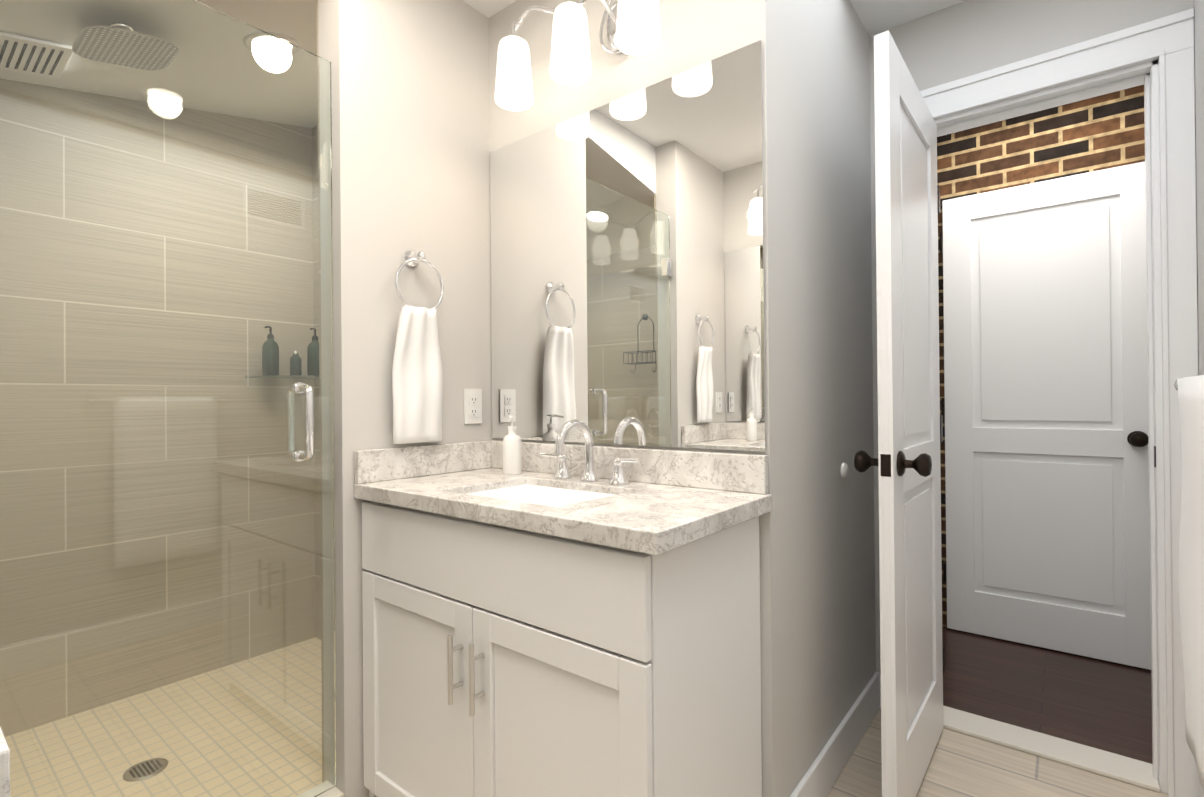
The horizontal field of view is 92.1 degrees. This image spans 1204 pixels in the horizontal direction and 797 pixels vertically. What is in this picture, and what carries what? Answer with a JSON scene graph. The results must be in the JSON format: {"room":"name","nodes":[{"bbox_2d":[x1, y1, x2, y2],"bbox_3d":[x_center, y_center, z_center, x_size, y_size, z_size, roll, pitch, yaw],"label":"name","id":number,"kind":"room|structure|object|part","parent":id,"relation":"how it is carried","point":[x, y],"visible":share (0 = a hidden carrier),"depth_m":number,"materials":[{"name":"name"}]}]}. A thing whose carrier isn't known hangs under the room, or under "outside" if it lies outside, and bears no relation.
{"room":"bathroom","nodes":[
{"label":"bathroom","id":0,"kind":"room"},
{"bbox_2d":[197,0,316,54],"bbox_3d":[-1.489,-1.129,1.751,1.162,0.354,1.768,-1,0,39],"label":"ceiling slope","id":1,"kind":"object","parent":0,"point":[295,20],"depth_m":1.82,"materials":[{"name":"white paint"}]},
{"bbox_2d":[267,32,298,46],"bbox_3d":[-1.127,-1.208,1.980,0.170,0.037,0.168,-1,0,39],"label":"recessed light","id":2,"kind":"object","parent":1,"relation":"attached to","point":[287,39],"visible":0.17,"depth_m":1.95,"materials":[{"name":"white paint"}]},
{"bbox_2d":[318,0,491,796],"bbox_3d":[-0.593,-0.089,1.831,0.120,2.450,0.530,-1,0,39],"label":"wall","id":3,"kind":"structure","parent":0,"point":[410,124],"depth_m":1.71,"materials":[{"name":"white paint"}]},
{"bbox_2d":[316,0,318,55],"bbox_3d":[-0.648,-0.088,1.867,0.012,2.450,0.518,-1,0,39],"label":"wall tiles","id":4,"kind":"structure","parent":3,"relation":"attached to","point":[317,27],"depth_m":1.67,"materials":[{"name":"beige tile"}]},
{"bbox_2d":[317,787,343,796],"bbox_3d":[-0.962,1.108,1.336,0.100,0.060,0.710,-1,0,39],"label":"sill","id":5,"kind":"structure","parent":3,"relation":"attached to","point":[335,792],"depth_m":1.58,"materials":[{"name":"beige stone"}]},
{"bbox_2d":[392,249,443,443],"bbox_3d":[-0.550,-0.160,1.732,0.070,0.582,0.170,-1,0,39],"label":"towel ring","id":6,"kind":"object","parent":3,"relation":"attached to","point":[417,381],"visible":1,"depth_m":1.71,"materials":[{"name":"white fabric"}]},
{"bbox_2d":[392,306,442,443],"bbox_3d":[-0.537,-0.069,1.722,0.038,0.399,0.170,-1,0,39],"label":"towel","id":7,"kind":"object","parent":6,"relation":"hanging from","point":[417,369],"depth_m":1.71,"materials":[{"name":"white fabric"}]},
{"bbox_2d":[464,389,481,423],"bbox_3d":[-0.429,0.025,1.930,0.008,0.116,0.072,-1,0,39],"label":"electrical outlet plate","id":8,"kind":"object","parent":3,"relation":"attached to","point":[472,406],"visible":1,"depth_m":1.93,"materials":[{"name":"white plastic"}]},
{"bbox_2d":[489,0,875,796],"bbox_3d":[-0.207,-0.089,2.542,2.395,2.450,1.078,-1,0,39],"label":"wall","id":9,"kind":"structure","parent":0,"point":[817,602],"depth_m":1.62,"materials":[{"name":"white paint"}]},
{"bbox_2d":[495,0,661,111],"bbox_3d":[-0.061,-1.014,1.613,0.566,0.264,0.196,-1,0,39],"label":"sconce","id":10,"kind":"object","parent":9,"relation":"attached to","point":[633,27],"visible":1,"depth_m":1.56,"materials":[{"name":"white glass"}]},
{"bbox_3d":[-0.049,-1.055,1.628,0.537,0.181,0.158,-1,0,39],"label":"sconce arm","id":11,"kind":"part","parent":10,"relation":"part of"},
{"bbox_3d":[0.003,-0.359,1.686,0.977,0.980,0.006,-1,0,39],"label":"mirror","id":12,"kind":"part","parent":9,"relation":"part of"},
{"bbox_2d":[790,672,880,796],"bbox_3d":[0.714,1.060,1.736,0.030,0.130,0.950,-1,0,39],"label":"baseboard","id":13,"kind":"structure","parent":9,"relation":"attached to","point":[822,774],"depth_m":1.75,"materials":[{"name":"white paint"}]},
{"bbox_2d":[841,462,847,477],"bbox_3d":[0.761,0.225,1.817,0.013,0.047,0.048,-1,0,39],"label":"bumper cover","id":14,"kind":"object","parent":9,"relation":"attached to","point":[844,469],"visible":1,"depth_m":1.81,"materials":[{"name":"white plastic"}]},
{"bbox_2d":[462,0,965,35],"bbox_3d":[-0.122,-1.350,1.302,4.100,0.060,4.920,-1,0,39],"label":"ceiling","id":15,"kind":"structure","parent":0,"point":[876,16],"depth_m":1.97,"materials":[{"name":"white paint"}]},
{"bbox_2d":[827,626,1167,796],"bbox_3d":[0.408,1.149,0.886,2.800,0.050,4.920,-1,0,39],"label":"floor","id":16,"kind":"structure","parent":0,"point":[1104,705],"depth_m":2.01,"materials":[{"name":"brown wood"}]},
{"bbox_2d":[0,726,9,796],"bbox_3d":[-0.925,0.593,0.505,1.000,1.082,0.516,-1,0,39],"label":"bathroom vanity","id":17,"kind":"object","parent":16,"relation":"on","point":[4,770],"visible":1,"depth_m":0.38,"materials":[{"name":"white paint"}]},
{"bbox_2d":[354,416,771,796],"bbox_3d":[-0.145,0.590,1.479,1.000,1.082,0.516,-1,0,39],"label":"bathroom vanity","id":18,"kind":"object","parent":16,"relation":"on","point":[559,618],"visible":1,"depth_m":1.27,"materials":[{"name":"white paint"}]},
{"bbox_2d":[354,440,771,555],"bbox_3d":[-0.142,0.205,1.488,1.000,0.132,0.497,-1,0,39],"label":"countertop","id":19,"kind":"structure","parent":18,"relation":"on","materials":[{"name":"stone"}]},
{"bbox_2d":[503,416,521,474],"bbox_3d":[-0.278,0.143,1.794,0.062,0.181,0.062,-1,0,39],"label":"soap dispenser","id":20,"kind":"object","parent":19,"relation":"on","point":[512,443],"depth_m":1.77,"materials":[{"name":"white plastic"}]},
{"bbox_2d":[468,484,613,506],"bbox_3d":[-0.158,0.334,1.472,0.430,0.164,0.320,-1,0,39],"label":"sink","id":21,"kind":"object","parent":19,"relation":"in","point":[553,495],"depth_m":1.63,"materials":[{"name":"white ceramic"}]},
{"bbox_2d":[540,419,640,484],"bbox_3d":[-0.070,0.144,1.585,0.356,0.174,0.165,-1,0,39],"label":"faucet","id":22,"kind":"object","parent":19,"relation":"on","point":[562,476],"depth_m":1.61,"materials":[{"name":"silver metal"}]},
{"bbox_2d":[869,0,1192,672],"bbox_3d":[1.353,-0.105,1.907,0.835,2.450,0.120,-1,0,39],"label":"wall","id":23,"kind":"structure","parent":0,"point":[964,39],"depth_m":1.91,"materials":[{"name":"white paint"}]},
{"bbox_2d":[854,30,944,796],"bbox_3d":[0.941,0.093,1.744,0.183,2.035,0.726,-1,0,39],"label":"open bathroom door","id":24,"kind":"structure","parent":23,"relation":"in","point":[907,461],"depth_m":1.58,"materials":[{"name":"white paint"}]},
{"bbox_3d":[1.149,0.102,1.999,0.046,1.650,0.068,-1,0,39],"label":"door hinges","id":25,"kind":"part","parent":24,"relation":"part of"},
{"bbox_2d":[943,706,1160,791],"bbox_3d":[1.399,1.112,1.874,0.575,0.014,0.140,-1,0,39],"label":"door threshold sill","id":26,"kind":"structure","parent":23,"relation":"attached to","point":[1139,773],"depth_m":1.83,"materials":[{"name":"beige stone"}]},
{"bbox_2d":[920,8,1197,796],"bbox_3d":[1.376,0.028,1.871,0.756,2.182,0.148,-1,0,39],"label":"door frame","id":27,"kind":"structure","parent":23,"relation":"attached to","point":[1155,58],"depth_m":1.64,"materials":[{"name":"white paint"}]},
{"bbox_2d":[1154,446,1155,466],"bbox_3d":[1.591,0.167,1.669,0.002,0.060,0.028,-1,0,39],"label":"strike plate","id":28,"kind":"structure","parent":27,"relation":"attached to","point":[1154,456],"depth_m":1.66,"materials":[{"name":"grey metal"}]},
{"bbox_2d":[937,85,1144,626],"bbox_3d":[2.012,-0.108,2.670,2.500,2.450,0.125,-1,0,39],"label":"brick wall","id":29,"kind":"structure","parent":0,"point":[1102,132],"depth_m":2.63,"materials":[{"name":"brown brick"}]},
{"bbox_2d":[939,162,1150,669],"bbox_3d":[1.944,0.072,2.569,0.773,2.075,0.109,-1,0,39],"label":"hall door","id":30,"kind":"structure","parent":29,"relation":"in","point":[1044,407],"depth_m":2.57,"materials":[{"name":"white paint"}]},
{"bbox_2d":[1193,0,1203,375],"bbox_3d":[0.542,-0.105,0.129,0.120,2.450,3.910,-1,0,39],"label":"wall","id":31,"kind":"structure","parent":0,"point":[1198,6],"depth_m":1.55,"materials":[{"name":"white paint"}]},
{"bbox_2d":[1198,777,1203,796],"bbox_3d":[0.489,1.055,0.156,0.018,0.130,3.640,-1,0,39],"label":"baseboard","id":32,"kind":"structure","parent":31,"relation":"attached to","point":[1200,791],"depth_m":1.55,"materials":[{"name":"white paint"}]},
{"bbox_3d":[0.975,-0.031,0.833,0.082,0.048,1.378,-1,0,39],"label":"bars","id":33,"kind":"object","parent":31,"relation":"attached to","visible":0},
{"bbox_2d":[1177,375,1203,790],"bbox_3d":[1.215,0.357,1.177,0.037,0.802,0.445,-1,0,39],"label":"towel","id":34,"kind":"object","parent":33,"relation":"hanging from","point":[1191,540],"visible":1,"depth_m":1.02,"materials":[{"name":"white fabric"}]},
{"bbox_3d":[-1.368,-0.086,0.863,0.120,2.450,0.530,-1,0,39],"label":"wall","id":35,"kind":"structure","parent":0,"visible":0},
{"bbox_2d":[0,0,335,796],"bbox_3d":[-0.964,0.069,1.334,0.010,2.002,0.698,-1,0,39],"label":"shower door","id":36,"kind":"structure","parent":35,"relation":"attached to","point":[166,496],"depth_m":1.30,"materials":[{"name":"clear glass"}]},
{"bbox_2d":[294,382,313,461],"bbox_3d":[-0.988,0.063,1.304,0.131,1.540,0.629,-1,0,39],"label":"hardware piece","id":37,"kind":"object","parent":36,"relation":"attached to","point":[308,452],"visible":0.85,"depth_m":1.50,"materials":[{"name":"silver metal"}]}
]}

